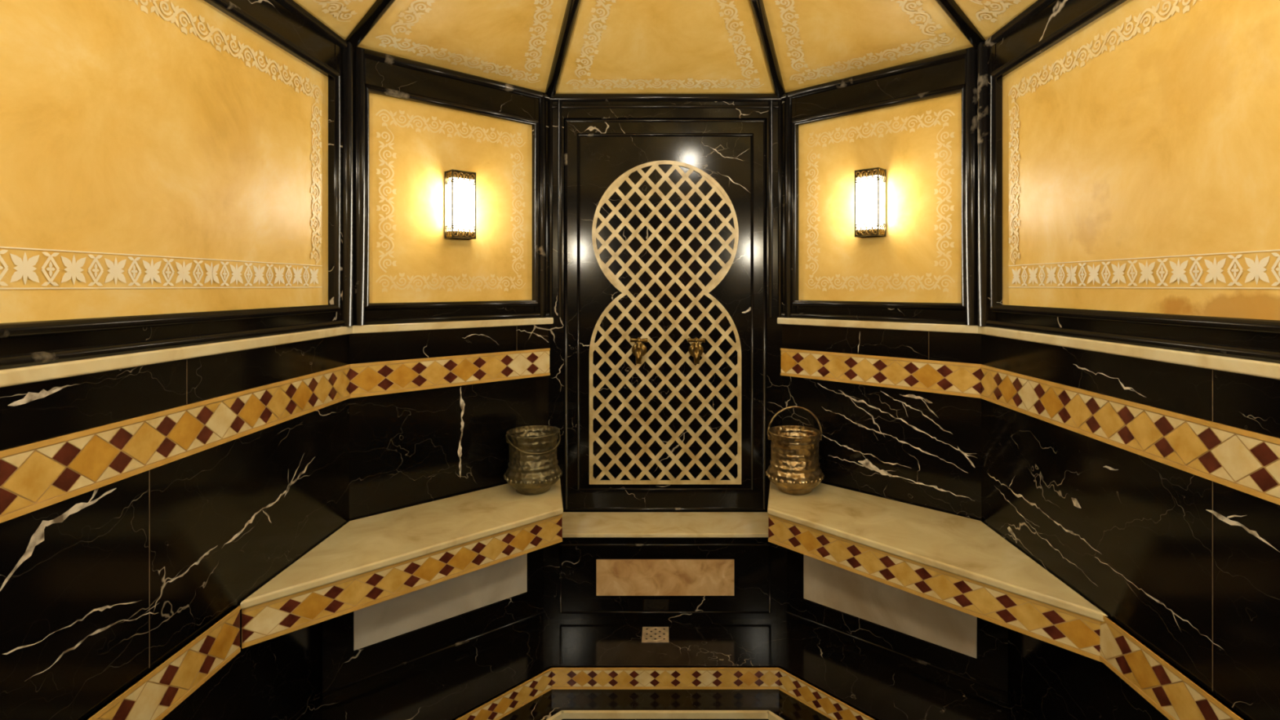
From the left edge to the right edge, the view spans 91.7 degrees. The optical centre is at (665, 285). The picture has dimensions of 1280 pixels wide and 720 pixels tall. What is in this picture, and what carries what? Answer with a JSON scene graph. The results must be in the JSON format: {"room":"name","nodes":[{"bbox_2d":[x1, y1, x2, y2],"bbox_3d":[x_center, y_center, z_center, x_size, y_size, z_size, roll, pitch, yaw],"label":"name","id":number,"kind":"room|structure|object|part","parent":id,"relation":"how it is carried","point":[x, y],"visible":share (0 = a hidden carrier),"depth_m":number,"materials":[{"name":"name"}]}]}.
{"room":"spa","nodes":[
{"label":"spa","id":0,"kind":"room"},
{"bbox_2d":[0,0,353,369],"bbox_3d":[-1.347,-0.390,1.333,0.056,1.280,2.665,0,0,0],"label":"wall","id":1,"kind":"structure","parent":0,"point":[123,130],"depth_m":1.70,"materials":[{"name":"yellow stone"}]},
{"bbox_2d":[0,0,322,288],"bbox_3d":[-1.372,-0.396,1.331,0.001,0.806,2.305,0,0,0],"label":"arabesque border","id":2,"kind":"object","parent":1,"relation":"attached to","point":[25,268],"visible":1,"depth_m":1.78,"materials":[{"name":"white paint"}]},
{"bbox_2d":[0,333,349,719],"bbox_3d":[-1.361,0.929,1.325,0.025,1.448,2.650,0,0,0],"label":"dado","id":3,"kind":"object","parent":1,"relation":"attached to","point":[100,586],"visible":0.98,"depth_m":1.68,"materials":[{"name":"black stone"}]},
{"bbox_2d":[82,605,240,719],"bbox_3d":[-1.343,1.077,0.975,0.015,0.145,1.950,0,0,0],"label":"decorative tile border","id":4,"kind":"object","parent":3,"relation":"attached to","point":[156,693],"visible":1,"depth_m":1.70,"materials":[{"name":"tile"}]},
{"bbox_2d":[0,364,350,523],"bbox_3d":[-1.351,0.407,1.325,0.015,0.145,2.650,0,0,0],"label":"frieze","id":5,"kind":"object","parent":3,"relation":"attached to","point":[35,476],"visible":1,"depth_m":1.60,"materials":[{"name":"tile"}]},
{"bbox_2d":[0,326,352,387],"bbox_3d":[-1.356,0.188,1.329,0.048,0.035,2.658,0,0,0],"label":"trim","id":6,"kind":"structure","parent":1,"relation":"attached to","point":[42,372],"depth_m":1.59,"materials":[{"name":"beige stone"}]},
{"bbox_2d":[353,46,549,325],"bbox_3d":[-0.985,-0.390,2.994,1.019,1.280,0.052,0,0,-43],"label":"wall","id":7,"kind":"structure","parent":0,"point":[381,81],"depth_m":2.95,"materials":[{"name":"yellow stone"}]},
{"bbox_2d":[349,324,548,520],"bbox_3d":[-0.976,0.627,3.015,1.044,0.845,0.031,0,0,-43],"label":"dado","id":8,"kind":"object","parent":7,"relation":"attached to","point":[411,448],"visible":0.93,"depth_m":2.90,"materials":[{"name":"black stone"}]},
{"bbox_2d":[349,348,550,398],"bbox_3d":[-0.971,0.407,3.006,1.040,0.145,0.015,0,0,-43],"label":"frieze","id":9,"kind":"object","parent":8,"relation":"attached to","point":[377,378],"visible":0.95,"depth_m":2.93,"materials":[{"name":"tile"}]},
{"bbox_2d":[375,109,525,292],"bbox_3d":[-1.008,-0.385,3.003,0.753,0.829,0.001,0,0,-43],"label":"arabesque border","id":10,"kind":"object","parent":7,"relation":"attached to","point":[473,129],"visible":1,"depth_m":2.94,"materials":[{"name":"paint"}]},
{"bbox_2d":[351,317,553,333],"bbox_3d":[-0.977,0.188,3.007,1.048,0.035,0.048,0,0,-43],"label":"trim","id":11,"kind":"structure","parent":7,"relation":"attached to","point":[374,328],"depth_m":2.93,"materials":[{"name":"beige stone"}]},
{"bbox_2d":[444,169,475,239],"bbox_3d":[-0.981,-0.385,2.975,0.128,0.320,0.076,0,0,-43],"label":"wall sconce","id":12,"kind":"object","parent":7,"relation":"attached to","point":[459,184],"visible":1,"depth_m":2.95,"materials":[{"name":"glass"}]},
{"bbox_2d":[293,0,1037,93],"bbox_3d":[0.000,-1.330,1.330,2.750,0.620,4.060,0,0,0],"label":"ceiling","id":13,"kind":"structure","parent":0,"point":[649,40],"depth_m":2.82,"materials":[{"name":"yellow paint"}]},
{"bbox_2d":[345,0,985,97],"bbox_3d":[0.000,-1.322,1.330,2.800,0.668,4.110,0,0,0],"label":"ribs","id":14,"kind":"object","parent":13,"relation":"attached to","point":[380,7],"visible":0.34,"depth_m":2.75,"materials":[{"name":"black stone"}]},
{"bbox_2d":[313,0,1021,89],"bbox_3d":[0.000,-1.221,1.331,2.620,0.373,3.924,0,0,0],"label":"arabesque border","id":15,"kind":"structure","parent":13,"relation":"attached to","point":[600,2],"depth_m":2.86,"materials":[{"name":"paint"}]},
{"bbox_2d":[306,619,1023,719],"bbox_3d":[0.000,1.756,1.200,2.800,0.247,3.840,0,0,0],"label":"floor","id":16,"kind":"structure","parent":0,"point":[446,687],"depth_m":2.62,"materials":[{"name":"black stone"}]},
{"bbox_2d":[240,477,563,702],"bbox_3d":[-0.963,1.317,2.660,1.511,0.633,0.498,0,0,-43],"label":"stone bench","id":17,"kind":"object","parent":16,"relation":"on","point":[393,593],"visible":0.95,"depth_m":2.56,"materials":[{"name":"stone"}]},
{"bbox_3d":[-0.963,1.014,2.660,1.511,0.028,0.498,0,0,-43],"label":"seat","id":18,"kind":"part","parent":17,"relation":"part of","materials":[{"name":"stone"}]},
{"bbox_2d":[503,425,562,495],"bbox_3d":[-0.645,0.855,3.030,0.282,0.289,0.282,0,0,0],"label":"bucket","id":19,"kind":"object","parent":17,"relation":"on","point":[533,468],"visible":1,"depth_m":2.94,"materials":[{"name":"gold metal"}]},
{"bbox_2d":[641,626,668,642],"bbox_3d":[-0.046,1.629,2.900,0.124,0.006,0.124,0,0,0],"label":"floor drain","id":20,"kind":"object","parent":16,"relation":"on","point":[650,634],"visible":1,"depth_m":2.90,"materials":[{"name":"metal"}]},
{"bbox_2d":[542,511,787,619],"bbox_3d":[0.000,1.423,3.187,1.204,0.420,0.307,0,0,0],"label":"bench","id":21,"kind":"object","parent":16,"relation":"on","point":[606,565],"visible":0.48,"depth_m":3.04,"materials":[{"name":"stone"}]},
{"bbox_2d":[451,666,879,719],"bbox_3d":[0.000,1.677,1.278,1.908,0.091,2.765,0,0,0],"label":"floor tile border","id":22,"kind":"object","parent":16,"relation":"on","point":[553,677],"visible":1,"depth_m":2.65,"materials":[{"name":"tile"}]},
{"bbox_2d":[546,710,784,719],"bbox_3d":[0.000,1.733,1.272,1.620,0.024,2.485,0,0,0],"label":"step","id":23,"kind":"structure","parent":16,"relation":"on","point":[562,714],"depth_m":2.50,"materials":[{"name":"beige stone"}]},
{"bbox_2d":[767,481,1107,702],"bbox_3d":[0.980,1.317,2.637,0.532,0.633,1.588,0,0,-44],"label":"stone bench","id":24,"kind":"object","parent":16,"relation":"on","point":[936,593],"visible":0.92,"depth_m":2.54,"materials":[{"name":"stone"}]},
{"bbox_2d":[765,405,824,495],"bbox_3d":[0.632,0.793,3.030,0.282,0.412,0.282,0,0,0],"label":"bucket","id":25,"kind":"object","parent":24,"relation":"on","point":[794,468],"visible":1,"depth_m":2.94,"materials":[{"name":"gold metal"}]},
{"bbox_3d":[0.980,1.014,2.637,0.531,0.028,1.588,0,0,-44],"label":"seat","id":26,"kind":"part","parent":24,"relation":"part of","materials":[{"name":"stone"}]},
{"bbox_2d":[781,46,977,325],"bbox_3d":[0.985,-0.390,2.994,1.019,1.280,0.052,0,0,43],"label":"wall","id":27,"kind":"structure","parent":0,"point":[947,81],"depth_m":2.94,"materials":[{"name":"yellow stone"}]},
{"bbox_2d":[854,167,885,237],"bbox_3d":[0.981,-0.395,2.975,0.128,0.320,0.076,0,0,43],"label":"wall sconce","id":28,"kind":"object","parent":27,"relation":"attached to","point":[871,182],"visible":1,"depth_m":2.95,"materials":[{"name":"glass"}]},
{"bbox_2d":[777,317,978,333],"bbox_3d":[0.977,0.188,3.007,1.048,0.035,0.048,0,0,43],"label":"trim","id":29,"kind":"structure","parent":27,"relation":"attached to","point":[956,328],"depth_m":2.93,"materials":[{"name":"beige stone"}]},
{"bbox_2d":[804,109,955,292],"bbox_3d":[1.008,-0.385,3.003,0.753,0.829,0.001,0,0,43],"label":"arabesque border","id":30,"kind":"object","parent":27,"relation":"attached to","point":[857,129],"visible":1,"depth_m":2.92,"materials":[{"name":"paint"}]},
{"bbox_2d":[782,324,981,520],"bbox_3d":[0.978,0.627,3.017,1.044,0.845,0.032,0,0,43],"label":"dado","id":31,"kind":"object","parent":27,"relation":"attached to","point":[918,448],"visible":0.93,"depth_m":2.91,"materials":[{"name":"black stone"}]},
{"bbox_2d":[780,348,981,398],"bbox_3d":[0.971,0.407,3.006,1.040,0.145,0.015,0,0,43],"label":"frieze","id":32,"kind":"object","parent":31,"relation":"attached to","point":[951,378],"visible":0.96,"depth_m":2.93,"materials":[{"name":"tile"}]},
{"bbox_2d":[977,0,1279,363],"bbox_3d":[1.347,-0.390,1.333,0.056,1.280,2.665,0,0,0],"label":"wall","id":33,"kind":"structure","parent":0,"point":[1166,142],"depth_m":1.82,"materials":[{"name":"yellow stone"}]},
{"bbox_2d":[977,326,1279,379],"bbox_3d":[1.356,0.188,1.329,0.048,0.035,2.658,0,0,0],"label":"trim","id":34,"kind":"structure","parent":33,"relation":"attached to","point":[1270,370],"depth_m":1.70,"materials":[{"name":"beige stone"}]},
{"bbox_2d":[981,333,1279,719],"bbox_3d":[1.361,0.929,1.325,0.025,1.448,2.650,0,0,0],"label":"dado","id":35,"kind":"object","parent":33,"relation":"attached to","point":[1188,563],"visible":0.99,"depth_m":1.79,"materials":[{"name":"black stone"}]},
{"bbox_2d":[980,364,1279,505],"bbox_3d":[1.351,0.407,1.325,0.015,0.145,2.650,0,0,0],"label":"frieze","id":36,"kind":"object","parent":35,"relation":"attached to","point":[1246,461],"visible":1,"depth_m":1.71,"materials":[{"name":"tile"}]},
{"bbox_2d":[1094,605,1248,719],"bbox_3d":[1.343,1.077,0.975,0.015,0.145,1.950,0,0,0],"label":"decorative tile border","id":37,"kind":"object","parent":35,"relation":"attached to","point":[1174,693],"visible":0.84,"depth_m":1.69,"materials":[{"name":"tile"}]},
{"bbox_2d":[1008,0,1279,288],"bbox_3d":[1.372,-0.396,1.331,0.001,0.806,2.305,0,0,0],"label":"arabesque border","id":38,"kind":"object","parent":33,"relation":"attached to","point":[1256,269],"visible":1,"depth_m":1.85,"materials":[{"name":"white paint"}]},
{"label":"wall","id":39,"kind":"structure","parent":0,"visible":0},
{"bbox_2d":[547,93,782,511],"bbox_3d":[0.000,0.095,3.334,1.260,2.250,0.049,0,0,0],"label":"lattice panel","id":40,"kind":"object","parent":39,"relation":"attached to","point":[665,210],"visible":1,"depth_m":3.34,"materials":[{"name":"black stone"}]},
{"bbox_2d":[630,337,647,364],"bbox_3d":[-0.140,0.343,3.289,0.092,0.138,0.102,0,0,0],"label":"tap","id":41,"kind":"object","parent":40,"relation":"attached to","point":[638,349],"visible":1,"depth_m":3.29,"materials":[{"name":"gold metal"}]},
{"bbox_2d":[687,337,705,364],"bbox_3d":[0.165,0.343,3.289,0.092,0.138,0.102,0,0,0],"label":"tap","id":42,"kind":"object","parent":40,"relation":"attached to","point":[695,349],"visible":1,"depth_m":3.29,"materials":[{"name":"gold metal"}]}
]}

